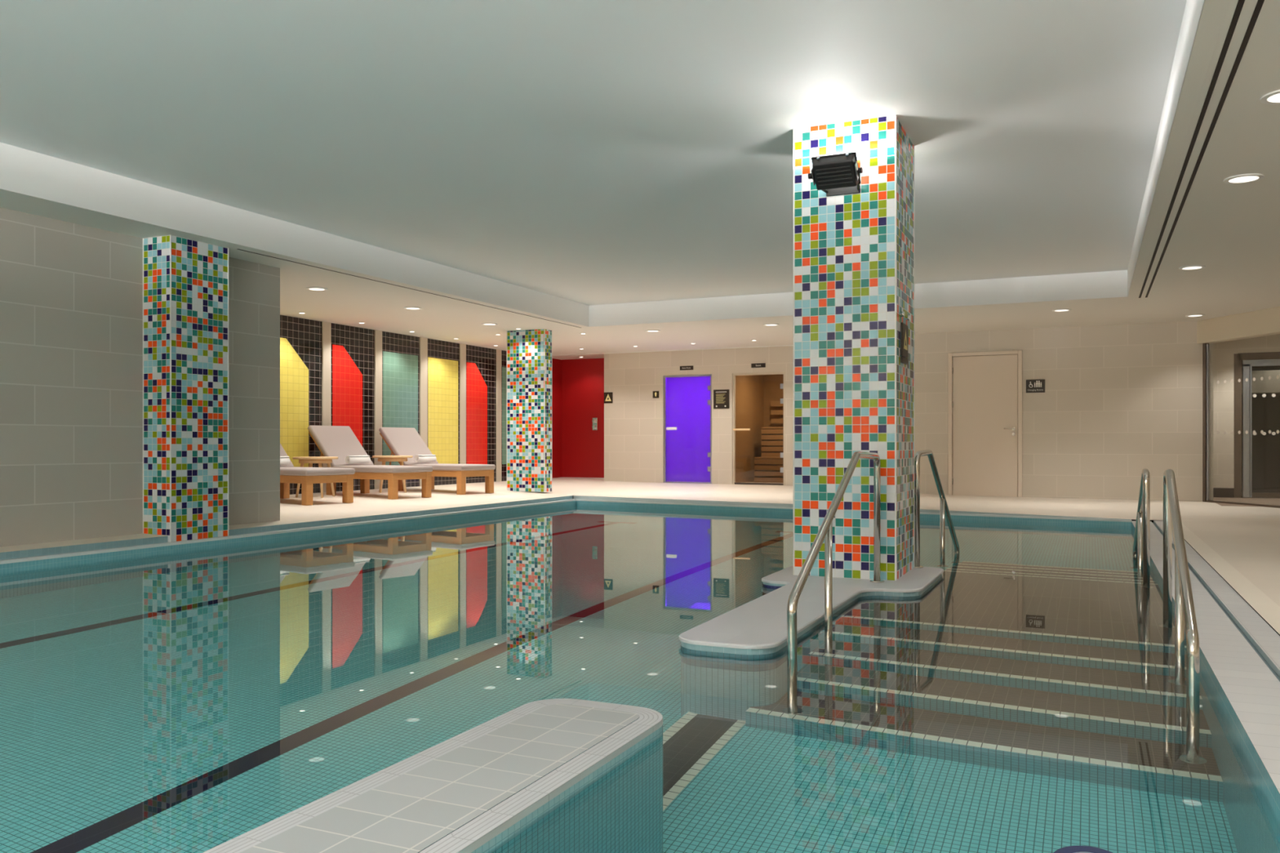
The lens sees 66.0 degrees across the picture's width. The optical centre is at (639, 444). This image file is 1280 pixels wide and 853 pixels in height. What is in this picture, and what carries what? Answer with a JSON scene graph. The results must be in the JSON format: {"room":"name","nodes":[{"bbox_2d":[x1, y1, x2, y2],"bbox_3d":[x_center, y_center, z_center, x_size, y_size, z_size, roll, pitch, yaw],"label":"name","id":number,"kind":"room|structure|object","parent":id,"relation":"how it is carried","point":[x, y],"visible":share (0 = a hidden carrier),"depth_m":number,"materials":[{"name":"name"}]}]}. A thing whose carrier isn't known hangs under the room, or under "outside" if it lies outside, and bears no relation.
{"room":"indoor swimming pool","nodes":[
{"label":"indoor swimming pool","id":0,"kind":"room"},
{"bbox_2d":[0,207,279,546],"bbox_3d":[-5.769,-0.415,4.280,0.250,2.470,11.000,0,0,25],"label":"wall","id":1,"kind":"structure","parent":0,"point":[71,294],"depth_m":7.48,"materials":[{"name":"grey tile"}]},
{"bbox_2d":[551,358,604,478],"bbox_3d":[-0.907,-0.490,18.494,1.801,2.320,1.300,0,0,25],"label":"wall","id":2,"kind":"structure","parent":0,"point":[577,384],"depth_m":19.09,"materials":[{"name":"red paint"}]},
{"bbox_2d":[591,417,597,430],"bbox_3d":[-0.880,-0.390,18.938,0.110,0.240,0.075,0,0,25],"label":"shower valve","id":3,"kind":"object","parent":2,"relation":"attached to","point":[594,420],"visible":1,"depth_m":18.94,"materials":[{"name":"silver metal"}]},
{"bbox_2d":[0,477,1279,634],"bbox_3d":[0.055,0.710,7.229,13.100,0.120,21.200,0,0,25],"label":"floor","id":4,"kind":"structure","parent":0,"point":[1242,544],"depth_m":11.20,"materials":[{"name":"tile"}]},
{"bbox_2d":[142,235,228,542],"bbox_3d":[-3.720,-0.439,8.088,0.316,2.423,0.580,0,0,25],"label":"column","id":5,"kind":"structure","parent":4,"relation":"on","point":[185,281],"depth_m":7.89,"materials":[{"name":"multicoloured tile"}]},
{"bbox_2d":[292,456,337,497],"bbox_3d":[-4.046,0.409,12.287,0.540,0.500,0.540,0,0,25],"label":"side table","id":6,"kind":"object","parent":4,"relation":"on","point":[320,460],"visible":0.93,"depth_m":12.13,"materials":[{"name":"brown wood"}]},
{"bbox_2d":[280,443,355,505],"bbox_3d":[-4.140,0.211,11.513,1.665,0.923,0.670,0,0,35],"label":"sun lounger","id":7,"kind":"object","parent":4,"relation":"on","point":[307,477],"visible":0.51,"depth_m":11.03,"materials":[{"name":"brown wood"}]},
{"bbox_2d":[280,456,289,465],"bbox_3d":[-4.298,0.197,11.621,0.097,0.104,0.330,0,0,35],"label":"rolled towel","id":8,"kind":"object","parent":7,"relation":"on","point":[284,460],"visible":0.4,"depth_m":11.68,"materials":[{"name":"white fabric"}]},
{"bbox_2d":[280,443,293,466],"bbox_3d":[-4.597,0.030,11.827,0.546,0.562,0.660,0,0,35],"label":"cushion","id":9,"kind":"object","parent":7,"relation":"on","point":[282,453],"depth_m":11.96,"materials":[{"name":"grey fabric"}]},
{"bbox_2d":[280,466,355,475],"bbox_3d":[-3.944,0.311,11.378,1.190,0.084,0.670,0,0,35],"label":"seat cushion","id":10,"kind":"object","parent":7,"relation":"on","point":[284,471],"depth_m":11.00,"materials":[{"name":"grey fabric"}]},
{"bbox_2d":[307,425,432,499],"bbox_3d":[-3.504,0.215,12.739,1.665,0.923,0.670,0,0,35],"label":"sun lounger","id":11,"kind":"object","parent":4,"relation":"on","point":[340,442],"visible":0.84,"depth_m":12.73,"materials":[{"name":"grey fabric"}]},
{"bbox_2d":[307,425,373,466],"bbox_3d":[-3.961,0.034,13.054,0.546,0.562,0.660,0,0,35],"label":"cushion","id":12,"kind":"object","parent":11,"relation":"on","point":[340,442],"depth_m":12.99,"materials":[{"name":"grey fabric"}]},
{"bbox_2d":[345,455,370,463],"bbox_3d":[-3.673,0.201,12.831,0.097,0.104,0.330,0,0,35],"label":"rolled towel","id":13,"kind":"object","parent":11,"relation":"on","point":[348,459],"visible":1,"depth_m":12.78,"materials":[{"name":"white fabric"}]},
{"bbox_2d":[330,465,432,472],"bbox_3d":[-3.308,0.315,12.605,1.190,0.084,0.670,0,0,35],"label":"seat cushion","id":14,"kind":"object","parent":11,"relation":"on","point":[358,468],"depth_m":12.27,"materials":[{"name":"grey fabric"}]},
{"bbox_2d":[372,455,413,493],"bbox_3d":[-3.402,0.409,13.554,0.540,0.500,0.540,0,0,2],"label":"side table","id":15,"kind":"object","parent":4,"relation":"on","point":[384,459],"visible":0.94,"depth_m":13.39,"materials":[{"name":"brown wood"}]},
{"bbox_2d":[378,426,495,494],"bbox_3d":[-2.884,0.219,13.929,1.665,0.923,0.670,0,0,35],"label":"sun lounger","id":16,"kind":"object","parent":4,"relation":"on","point":[400,441],"visible":0.77,"depth_m":13.89,"materials":[{"name":"grey fabric"}]},
{"bbox_2d":[378,426,438,464],"bbox_3d":[-3.341,0.038,14.244,0.546,0.562,0.660,0,0,35],"label":"cushion","id":17,"kind":"object","parent":16,"relation":"on","point":[400,441],"depth_m":14.18,"materials":[{"name":"grey fabric"}]},
{"bbox_2d":[414,454,436,462],"bbox_3d":[-3.053,0.204,14.021,0.097,0.104,0.330,0,0,35],"label":"rolled towel","id":18,"kind":"object","parent":16,"relation":"on","point":[418,458],"visible":1,"depth_m":13.97,"materials":[{"name":"white fabric"}]},
{"bbox_2d":[403,463,495,471],"bbox_3d":[-2.688,0.319,13.795,1.190,0.084,0.670,0,0,35],"label":"seat cushion","id":19,"kind":"object","parent":16,"relation":"on","point":[436,467],"depth_m":13.44,"materials":[{"name":"grey fabric"}]},
{"bbox_2d":[506,328,551,492],"bbox_3d":[-1.611,-0.481,14.342,0.645,2.337,0.210,0,0,25],"label":"column","id":20,"kind":"structure","parent":4,"relation":"on","point":[529,352],"depth_m":14.24,"materials":[{"name":"multicoloured tile"}]},
{"bbox_2d":[567,477,604,479],"bbox_3d":[-0.935,0.665,18.914,1.360,0.040,0.140,0,0,25],"label":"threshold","id":21,"kind":"object","parent":4,"relation":"on","point":[567,477],"visible":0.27,"depth_m":18.84,"materials":[{"name":"white"}]},
{"bbox_2d":[754,401,783,482],"bbox_3d":[3.140,-0.058,17.848,1.900,1.495,1.062,0,0,25],"label":"bench","id":22,"kind":"object","parent":4,"relation":"on","point":[767,467],"visible":0.3,"depth_m":17.99,"materials":[{"name":"brown wood"}]},
{"bbox_2d":[0,499,1279,822],"bbox_3d":[-0.517,1.369,6.226,6.885,1.202,13.300,0,0,25],"label":"pool edge","id":23,"kind":"object","parent":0,"point":[1266,783],"visible":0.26,"depth_m":8.76,"materials":[{"name":"teal tile"}]},
{"bbox_2d":[202,698,662,852],"bbox_3d":[-0.911,1.389,1.303,0.460,1.161,3.915,0,0,25],"label":"ledge","id":24,"kind":"object","parent":23,"relation":"on","point":[407,806],"visible":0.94,"depth_m":2.32,"materials":[{"name":"grey tile"}]},
{"bbox_2d":[0,505,1279,852],"bbox_3d":[-0.517,0.850,6.226,6.885,0.001,13.300,0,0,25],"label":"pool water","id":25,"kind":"object","parent":23,"relation":"in","point":[1033,698],"visible":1,"depth_m":3.38,"materials":[{"name":"teal liquid"}]},
{"bbox_2d":[0,495,1279,793],"bbox_3d":[-0.982,0.762,4.980,7.320,0.076,16.248,0,0,25],"label":"pool coping","id":26,"kind":"object","parent":23,"relation":"on","point":[1242,650],"visible":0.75,"depth_m":4.37,"materials":[{"name":"white tile"}]},
{"bbox_2d":[679,565,943,654],"bbox_3d":[0.965,1.390,5.327,0.953,1.160,2.923,0,0,25],"label":"ledge","id":27,"kind":"object","parent":23,"relation":"on","point":[758,626],"visible":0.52,"depth_m":4.81,"materials":[{"name":"grey tile"}]},
{"bbox_2d":[786,451,884,659],"bbox_3d":[1.001,0.822,4.855,0.088,1.566,2.120,0,0,23],"label":"handrail","id":28,"kind":"object","parent":27,"relation":"on","point":[824,533],"visible":0.64,"depth_m":4.53,"materials":[{"name":"silver metal"}]},
{"bbox_2d":[792,115,914,581],"bbox_3d":[1.370,-0.570,6.266,0.628,2.760,0.670,0,0,25],"label":"column","id":29,"kind":"structure","parent":27,"relation":"on","point":[853,254],"depth_m":5.97,"materials":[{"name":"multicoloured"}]},
{"bbox_2d":[808,151,862,196],"bbox_3d":[1.171,-1.602,5.839,0.316,0.185,0.278,0,0,25],"label":"lamp","id":30,"kind":"object","parent":29,"relation":"attached to","point":[838,174],"visible":1,"depth_m":5.76,"materials":[{"name":"black metal"}]},
{"bbox_2d":[900,311,904,316],"bbox_3d":[1.596,-0.790,5.988,0.020,0.032,0.032,0,0,25],"label":"clip","id":31,"kind":"object","parent":29,"relation":"attached to","point":[902,313],"visible":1,"depth_m":5.98,"materials":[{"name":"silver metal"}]},
{"bbox_2d":[900,322,907,364],"bbox_3d":[1.630,-0.619,6.071,0.013,0.242,0.200,0,0,25],"label":"warning sign","id":32,"kind":"object","parent":29,"relation":"attached to","point":[904,327],"visible":1,"depth_m":6.02,"materials":[{"name":"black"}]},
{"bbox_2d":[906,315,910,320],"bbox_3d":[1.679,-0.790,6.170,0.020,0.032,0.032,0,0,25],"label":"clip","id":33,"kind":"object","parent":29,"relation":"attached to","point":[908,317],"visible":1,"depth_m":6.16,"materials":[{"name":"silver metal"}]},
{"bbox_3d":[2.808,1.510,6.809,1.318,0.921,1.920,0,0,25],"label":"steps","id":34,"kind":"structure","parent":23,"relation":"in","visible":0},
{"bbox_2d":[914,449,959,568],"bbox_3d":[2.148,0.749,7.093,0.084,1.424,1.486,0,0,28],"label":"handrail","id":35,"kind":"object","parent":34,"relation":"on","point":[944,513],"visible":0.61,"depth_m":6.90,"materials":[{"name":"silver metal"}]},
{"bbox_2d":[1132,468,1150,582],"bbox_3d":[3.445,0.878,6.785,0.086,1.452,1.689,0,0,25],"label":"handrail","id":36,"kind":"object","parent":34,"relation":"on","point":[1141,544],"visible":0.43,"depth_m":6.05,"materials":[{"name":"silver metal"}]},
{"bbox_3d":[1.693,1.409,4.745,1.633,0.721,2.760,0,0,25],"label":"steps","id":37,"kind":"structure","parent":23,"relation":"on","visible":0},
{"bbox_2d":[1163,468,1199,697],"bbox_3d":[2.218,0.860,4.063,0.088,1.488,1.689,0,0,26],"label":"handrail","id":38,"kind":"object","parent":37,"relation":"on","point":[1184,610],"visible":0.56,"depth_m":3.94,"materials":[{"name":"silver metal"}]},
{"bbox_2d":[0,0,1279,359],"bbox_3d":[0.076,-1.844,7.275,13.300,0.412,21.300,0,0,25],"label":"ceiling","id":39,"kind":"structure","parent":0,"point":[584,162],"depth_m":6.42,"materials":[{"name":"white paint"}]},
{"bbox_2d":[306,286,327,290],"bbox_3d":[-3.425,-1.646,10.443,0.218,0.010,0.218,0,0,25],"label":"recessed light","id":40,"kind":"object","parent":39,"relation":"in","point":[313,288],"visible":1,"depth_m":10.40,"materials":[{"name":"white"}]},
{"bbox_2d":[235,248,582,328],"bbox_3d":[-2.116,-1.649,11.132,0.070,0.003,6.200,0,0,25],"label":"ceiling vent","id":41,"kind":"object","parent":39,"relation":"in","point":[238,249],"visible":1,"depth_m":10.12,"materials":[{"name":"black"}]},
{"bbox_2d":[404,306,422,310],"bbox_3d":[-2.748,-1.646,11.926,0.218,0.010,0.218,0,0,25],"label":"recessed light","id":42,"kind":"object","parent":39,"relation":"in","point":[405,308],"visible":1,"depth_m":11.89,"materials":[{"name":"white"}]},
{"bbox_2d":[481,322,497,325],"bbox_3d":[-2.062,-1.646,13.504,0.218,0.010,0.218,0,0,25],"label":"recessed light","id":43,"kind":"object","parent":39,"relation":"in","point":[487,323],"visible":1,"depth_m":13.51,"materials":[{"name":"white"}]},
{"bbox_2d":[645,329,660,332],"bbox_3d":[0.187,-1.646,14.313,0.218,0.010,0.218,0,0,25],"label":"recessed light","id":44,"kind":"object","parent":39,"relation":"in","point":[647,331],"visible":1,"depth_m":14.29,"materials":[{"name":"white glass"}]},
{"bbox_2d":[763,323,778,325],"bbox_3d":[1.806,-1.646,13.575,0.218,0.010,0.218,0,0,25],"label":"recessed light","id":45,"kind":"object","parent":39,"relation":"in","point":[767,324],"visible":1,"depth_m":13.51,"materials":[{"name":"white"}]},
{"bbox_2d":[1052,308,1071,311],"bbox_3d":[5.179,-1.646,12.102,0.218,0.010,0.218,0,0,25],"label":"recessed light","id":46,"kind":"object","parent":39,"relation":"in","point":[1059,309],"visible":1,"depth_m":12.11,"materials":[{"name":"white"}]},
{"bbox_2d":[1178,265,1205,270],"bbox_3d":[5.145,-1.646,9.183,0.218,0.010,0.218,0,0,25],"label":"recessed light","id":47,"kind":"object","parent":39,"relation":"in","point":[1189,267],"visible":1,"depth_m":9.15,"materials":[{"name":"white glass"}]},
{"bbox_2d":[1185,314,1204,316],"bbox_3d":[7.099,-1.646,12.600,0.218,0.010,0.218,0,0,25],"label":"recessed light","id":48,"kind":"object","parent":39,"relation":"in","point":[1189,315],"visible":1,"depth_m":12.57,"materials":[{"name":"white"}]},
{"bbox_2d":[1135,0,1272,297],"bbox_3d":[2.563,-1.649,4.299,0.145,0.003,14.950,0,0,25],"label":"ceiling vent","id":49,"kind":"object","parent":39,"relation":"in","point":[1243,21],"visible":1,"depth_m":4.91,"materials":[{"name":"black"}]},
{"bbox_2d":[1223,173,1264,184],"bbox_3d":[3.742,-1.646,6.108,0.218,0.010,0.218,0,0,25],"label":"recessed light","id":50,"kind":"object","parent":39,"relation":"in","point":[1251,177],"visible":1,"depth_m":6.09,"materials":[{"name":"white glass"}]},
{"bbox_2d":[1260,89,1279,104],"bbox_3d":[3.056,-1.646,4.651,0.218,0.010,0.218,0,0,25],"label":"recessed light","id":51,"kind":"object","parent":39,"relation":"in","point":[1273,97],"visible":1,"depth_m":4.68,"materials":[{"name":"white glass"}]},
{"bbox_2d":[604,346,792,485],"bbox_3d":[1.528,-0.430,17.000,4.974,2.440,0.978,0,0,35],"label":"wall","id":52,"kind":"structure","parent":0,"point":[633,424],"depth_m":17.47,"materials":[{"name":"beige tile"}]},
{"bbox_2d":[604,392,613,403],"bbox_3d":[-0.576,-0.842,17.874,0.173,0.197,0.014,0,0,25],"label":"warning sign","id":53,"kind":"object","parent":52,"relation":"attached to","point":[608,397],"visible":1,"depth_m":17.86,"materials":[{"name":"black"}]},
{"bbox_2d":[653,391,658,398],"bbox_3d":[0.281,-0.881,17.483,0.116,0.122,0.014,0,0,25],"label":"wall sign","id":54,"kind":"object","parent":52,"relation":"attached to","point":[655,393],"visible":1,"depth_m":17.48,"materials":[{"name":"black plastic"}]},
{"bbox_2d":[680,365,693,370],"bbox_3d":[0.813,-1.333,17.240,0.250,0.070,0.014,0,0,25],"label":"wall sign","id":55,"kind":"object","parent":52,"relation":"attached to","point":[684,367],"visible":1,"depth_m":17.23,"materials":[{"name":"black"}]},
{"bbox_2d":[663,373,711,484],"bbox_3d":[0.846,-0.255,17.283,0.915,1.920,0.099,0,0,25],"label":"door","id":56,"kind":"structure","parent":52,"relation":"in","point":[687,398],"depth_m":17.28,"materials":[{"name":"purple glass"}]},
{"bbox_2d":[713,389,728,408],"bbox_3d":[1.401,-0.776,16.972,0.286,0.328,0.015,0,0,25],"label":"notice board","id":57,"kind":"object","parent":52,"relation":"attached to","point":[721,397],"visible":1,"depth_m":16.97,"materials":[{"name":"black"}]},
{"bbox_2d":[751,363,765,368],"bbox_3d":[2.005,-1.334,16.697,0.250,0.072,0.014,0,0,25],"label":"wall sign","id":58,"kind":"object","parent":52,"relation":"attached to","point":[753,365],"visible":1,"depth_m":16.70,"materials":[{"name":"black"}]},
{"bbox_2d":[732,371,785,485],"bbox_3d":[2.023,-0.255,16.743,0.935,1.920,0.105,0,0,25],"label":"door","id":59,"kind":"structure","parent":52,"relation":"in","point":[782,385],"depth_m":16.82,"materials":[{"name":"brown"}]},
{"bbox_2d":[735,373,783,482],"bbox_3d":[2.948,-0.335,17.534,2.190,2.090,2.048,0,0,25],"label":"wall","id":60,"kind":"structure","parent":0,"point":[754,394],"depth_m":18.27,"materials":[{"name":"brown wood"}]},
{"bbox_2d":[914,320,1279,502],"bbox_3d":[6.912,-0.430,14.213,7.620,2.440,1.400,0,0,25],"label":"wall","id":61,"kind":"structure","parent":0,"point":[1117,402],"depth_m":13.76,"materials":[{"name":"beige tile"}]},
{"bbox_2d":[948,350,1022,497],"bbox_3d":[5.003,-0.285,14.299,1.015,2.110,0.099,0,0,25],"label":"door","id":62,"kind":"structure","parent":61,"relation":"in","point":[985,392],"depth_m":14.31,"materials":[{"name":"beige paint"}]},
{"bbox_2d":[1026,379,1044,392],"bbox_3d":[5.627,-0.826,14.022,0.251,0.186,0.014,0,0,25],"label":"wall sign","id":63,"kind":"object","parent":61,"relation":"attached to","point":[1032,385],"visible":1,"depth_m":14.02,"materials":[{"name":"black"}]},
{"bbox_2d":[1213,488,1234,497],"bbox_3d":[8.315,0.700,14.169,0.390,0.140,0.015,0,0,25],"label":"baseboard","id":64,"kind":"structure","parent":61,"relation":"attached to","point":[1217,492],"depth_m":14.13,"materials":[{"name":"brown"}]},
{"bbox_2d":[1234,351,1279,497],"bbox_3d":[9.222,-0.265,13.819,1.550,2.070,0.100,0,0,25],"label":"door","id":65,"kind":"structure","parent":61,"relation":"in","point":[1249,360],"depth_m":14.06,"materials":[{"name":"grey metal"}]},
{"bbox_2d":[1196,306,1279,343],"bbox_3d":[7.809,-1.498,11.314,0.161,0.305,3.900,0,0,-8],"label":"wall","id":66,"kind":"structure","parent":0,"point":[1262,322],"depth_m":12.43,"materials":[{"name":"beige paint"}]},
{"bbox_2d":[1202,334,1279,507],"bbox_3d":[7.817,-0.287,11.255,0.060,2.115,3.860,0,0,-8],"label":"window","id":67,"kind":"structure","parent":66,"relation":"in","point":[1206,345],"depth_m":13.10,"materials":[{"name":"glass"}]},
{"bbox_2d":[1213,492,1279,506],"bbox_3d":[9.382,0.778,13.581,2.800,0.024,4.100,0,0,25],"label":"floor","id":68,"kind":"structure","parent":0,"point":[1271,501],"depth_m":13.33,"materials":[{"name":"brown tile"}]},
{"bbox_2d":[1241,360,1279,493],"bbox_3d":[9.498,-0.440,13.473,2.700,2.420,4.400,0,0,25],"label":"door frame","id":69,"kind":"structure","parent":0,"point":[1266,410],"depth_m":15.51,"materials":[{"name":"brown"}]},
{"bbox_2d":[1241,369,1279,394],"bbox_3d":[10.030,-0.950,14.880,2.200,0.340,0.300,0,0,25],"label":"beam","id":70,"kind":"structure","parent":69,"relation":"attached to","point":[1266,385],"depth_m":14.96,"materials":[{"name":"beige paint"}]},
{"bbox_3d":[-3.708,-0.415,14.826,0.248,2.470,10.700,0,0,25],"label":"wall","id":71,"kind":"structure","parent":0,"visible":0},
{"bbox_2d":[280,315,321,494],"bbox_3d":[-4.472,-0.485,12.831,0.013,2.330,0.915,0,0,25],"label":"mural panel","id":72,"kind":"object","parent":71,"relation":"attached to","point":[300,339],"visible":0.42,"depth_m":12.88,"materials":[{"name":"yellow tile"}]},
{"bbox_2d":[321,321,331,492],"bbox_3d":[-4.240,-0.485,13.316,0.030,2.330,0.160,0,0,25],"label":"pilaster","id":73,"kind":"object","parent":71,"relation":"attached to","point":[326,326],"visible":0.58,"depth_m":13.29,"materials":[{"name":"beige paint"}]},
{"bbox_2d":[331,323,373,491],"bbox_3d":[-4.027,-0.485,13.806,0.013,2.330,0.910,0,0,25],"label":"mural panel","id":74,"kind":"object","parent":71,"relation":"attached to","point":[352,347],"visible":0.64,"depth_m":13.83,"materials":[{"name":"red tile"}]},
{"bbox_2d":[373,329,382,488],"bbox_3d":[-3.797,-0.485,14.287,0.030,2.330,0.155,0,0,25],"label":"pilaster","id":75,"kind":"object","parent":71,"relation":"attached to","point":[377,334],"visible":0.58,"depth_m":14.25,"materials":[{"name":"beige paint"}]},
{"bbox_2d":[382,331,419,488],"bbox_3d":[-3.587,-0.485,14.771,0.013,2.330,0.900,0,0,25],"label":"mural panel","id":76,"kind":"object","parent":71,"relation":"attached to","point":[400,353],"visible":0.59,"depth_m":14.76,"materials":[{"name":"teal tile"}]},
{"bbox_2d":[419,337,427,486],"bbox_3d":[-3.354,-0.485,15.258,0.030,2.330,0.180,0,0,25],"label":"pilaster","id":77,"kind":"object","parent":71,"relation":"attached to","point":[423,341],"visible":0.58,"depth_m":15.25,"materials":[{"name":"beige paint"}]},
{"bbox_2d":[427,338,459,485],"bbox_3d":[-3.143,-0.485,15.744,0.013,2.330,0.880,0,0,25],"label":"mural panel","id":78,"kind":"object","parent":71,"relation":"attached to","point":[443,357],"visible":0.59,"depth_m":15.76,"materials":[{"name":"yellow tile"}]},
{"bbox_2d":[459,343,466,463],"bbox_3d":[-2.918,-0.485,16.213,0.030,2.330,0.160,0,0,25],"label":"pilaster","id":79,"kind":"object","parent":71,"relation":"attached to","point":[462,346],"visible":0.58,"depth_m":16.18,"materials":[{"name":"beige paint"}]},
{"bbox_2d":[466,344,496,483],"bbox_3d":[-2.701,-0.485,16.713,0.013,2.330,0.930,0,0,25],"label":"mural panel","id":80,"kind":"object","parent":71,"relation":"attached to","point":[481,362],"visible":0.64,"depth_m":16.72,"materials":[{"name":"red tile"}]},
{"bbox_2d":[496,349,501,481],"bbox_3d":[-2.468,-0.485,17.201,0.030,2.330,0.150,0,0,25],"label":"pilaster","id":81,"kind":"object","parent":71,"relation":"attached to","point":[498,351],"visible":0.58,"depth_m":17.17,"materials":[{"name":"paint"}]},
{"bbox_2d":[501,350,506,481],"bbox_3d":[-2.255,-0.485,17.691,0.013,2.330,0.920,0,0,25],"label":"mural panel","id":82,"kind":"object","parent":71,"relation":"attached to","point":[504,353],"visible":0.36,"depth_m":17.36,"materials":[{"name":"black tile"}]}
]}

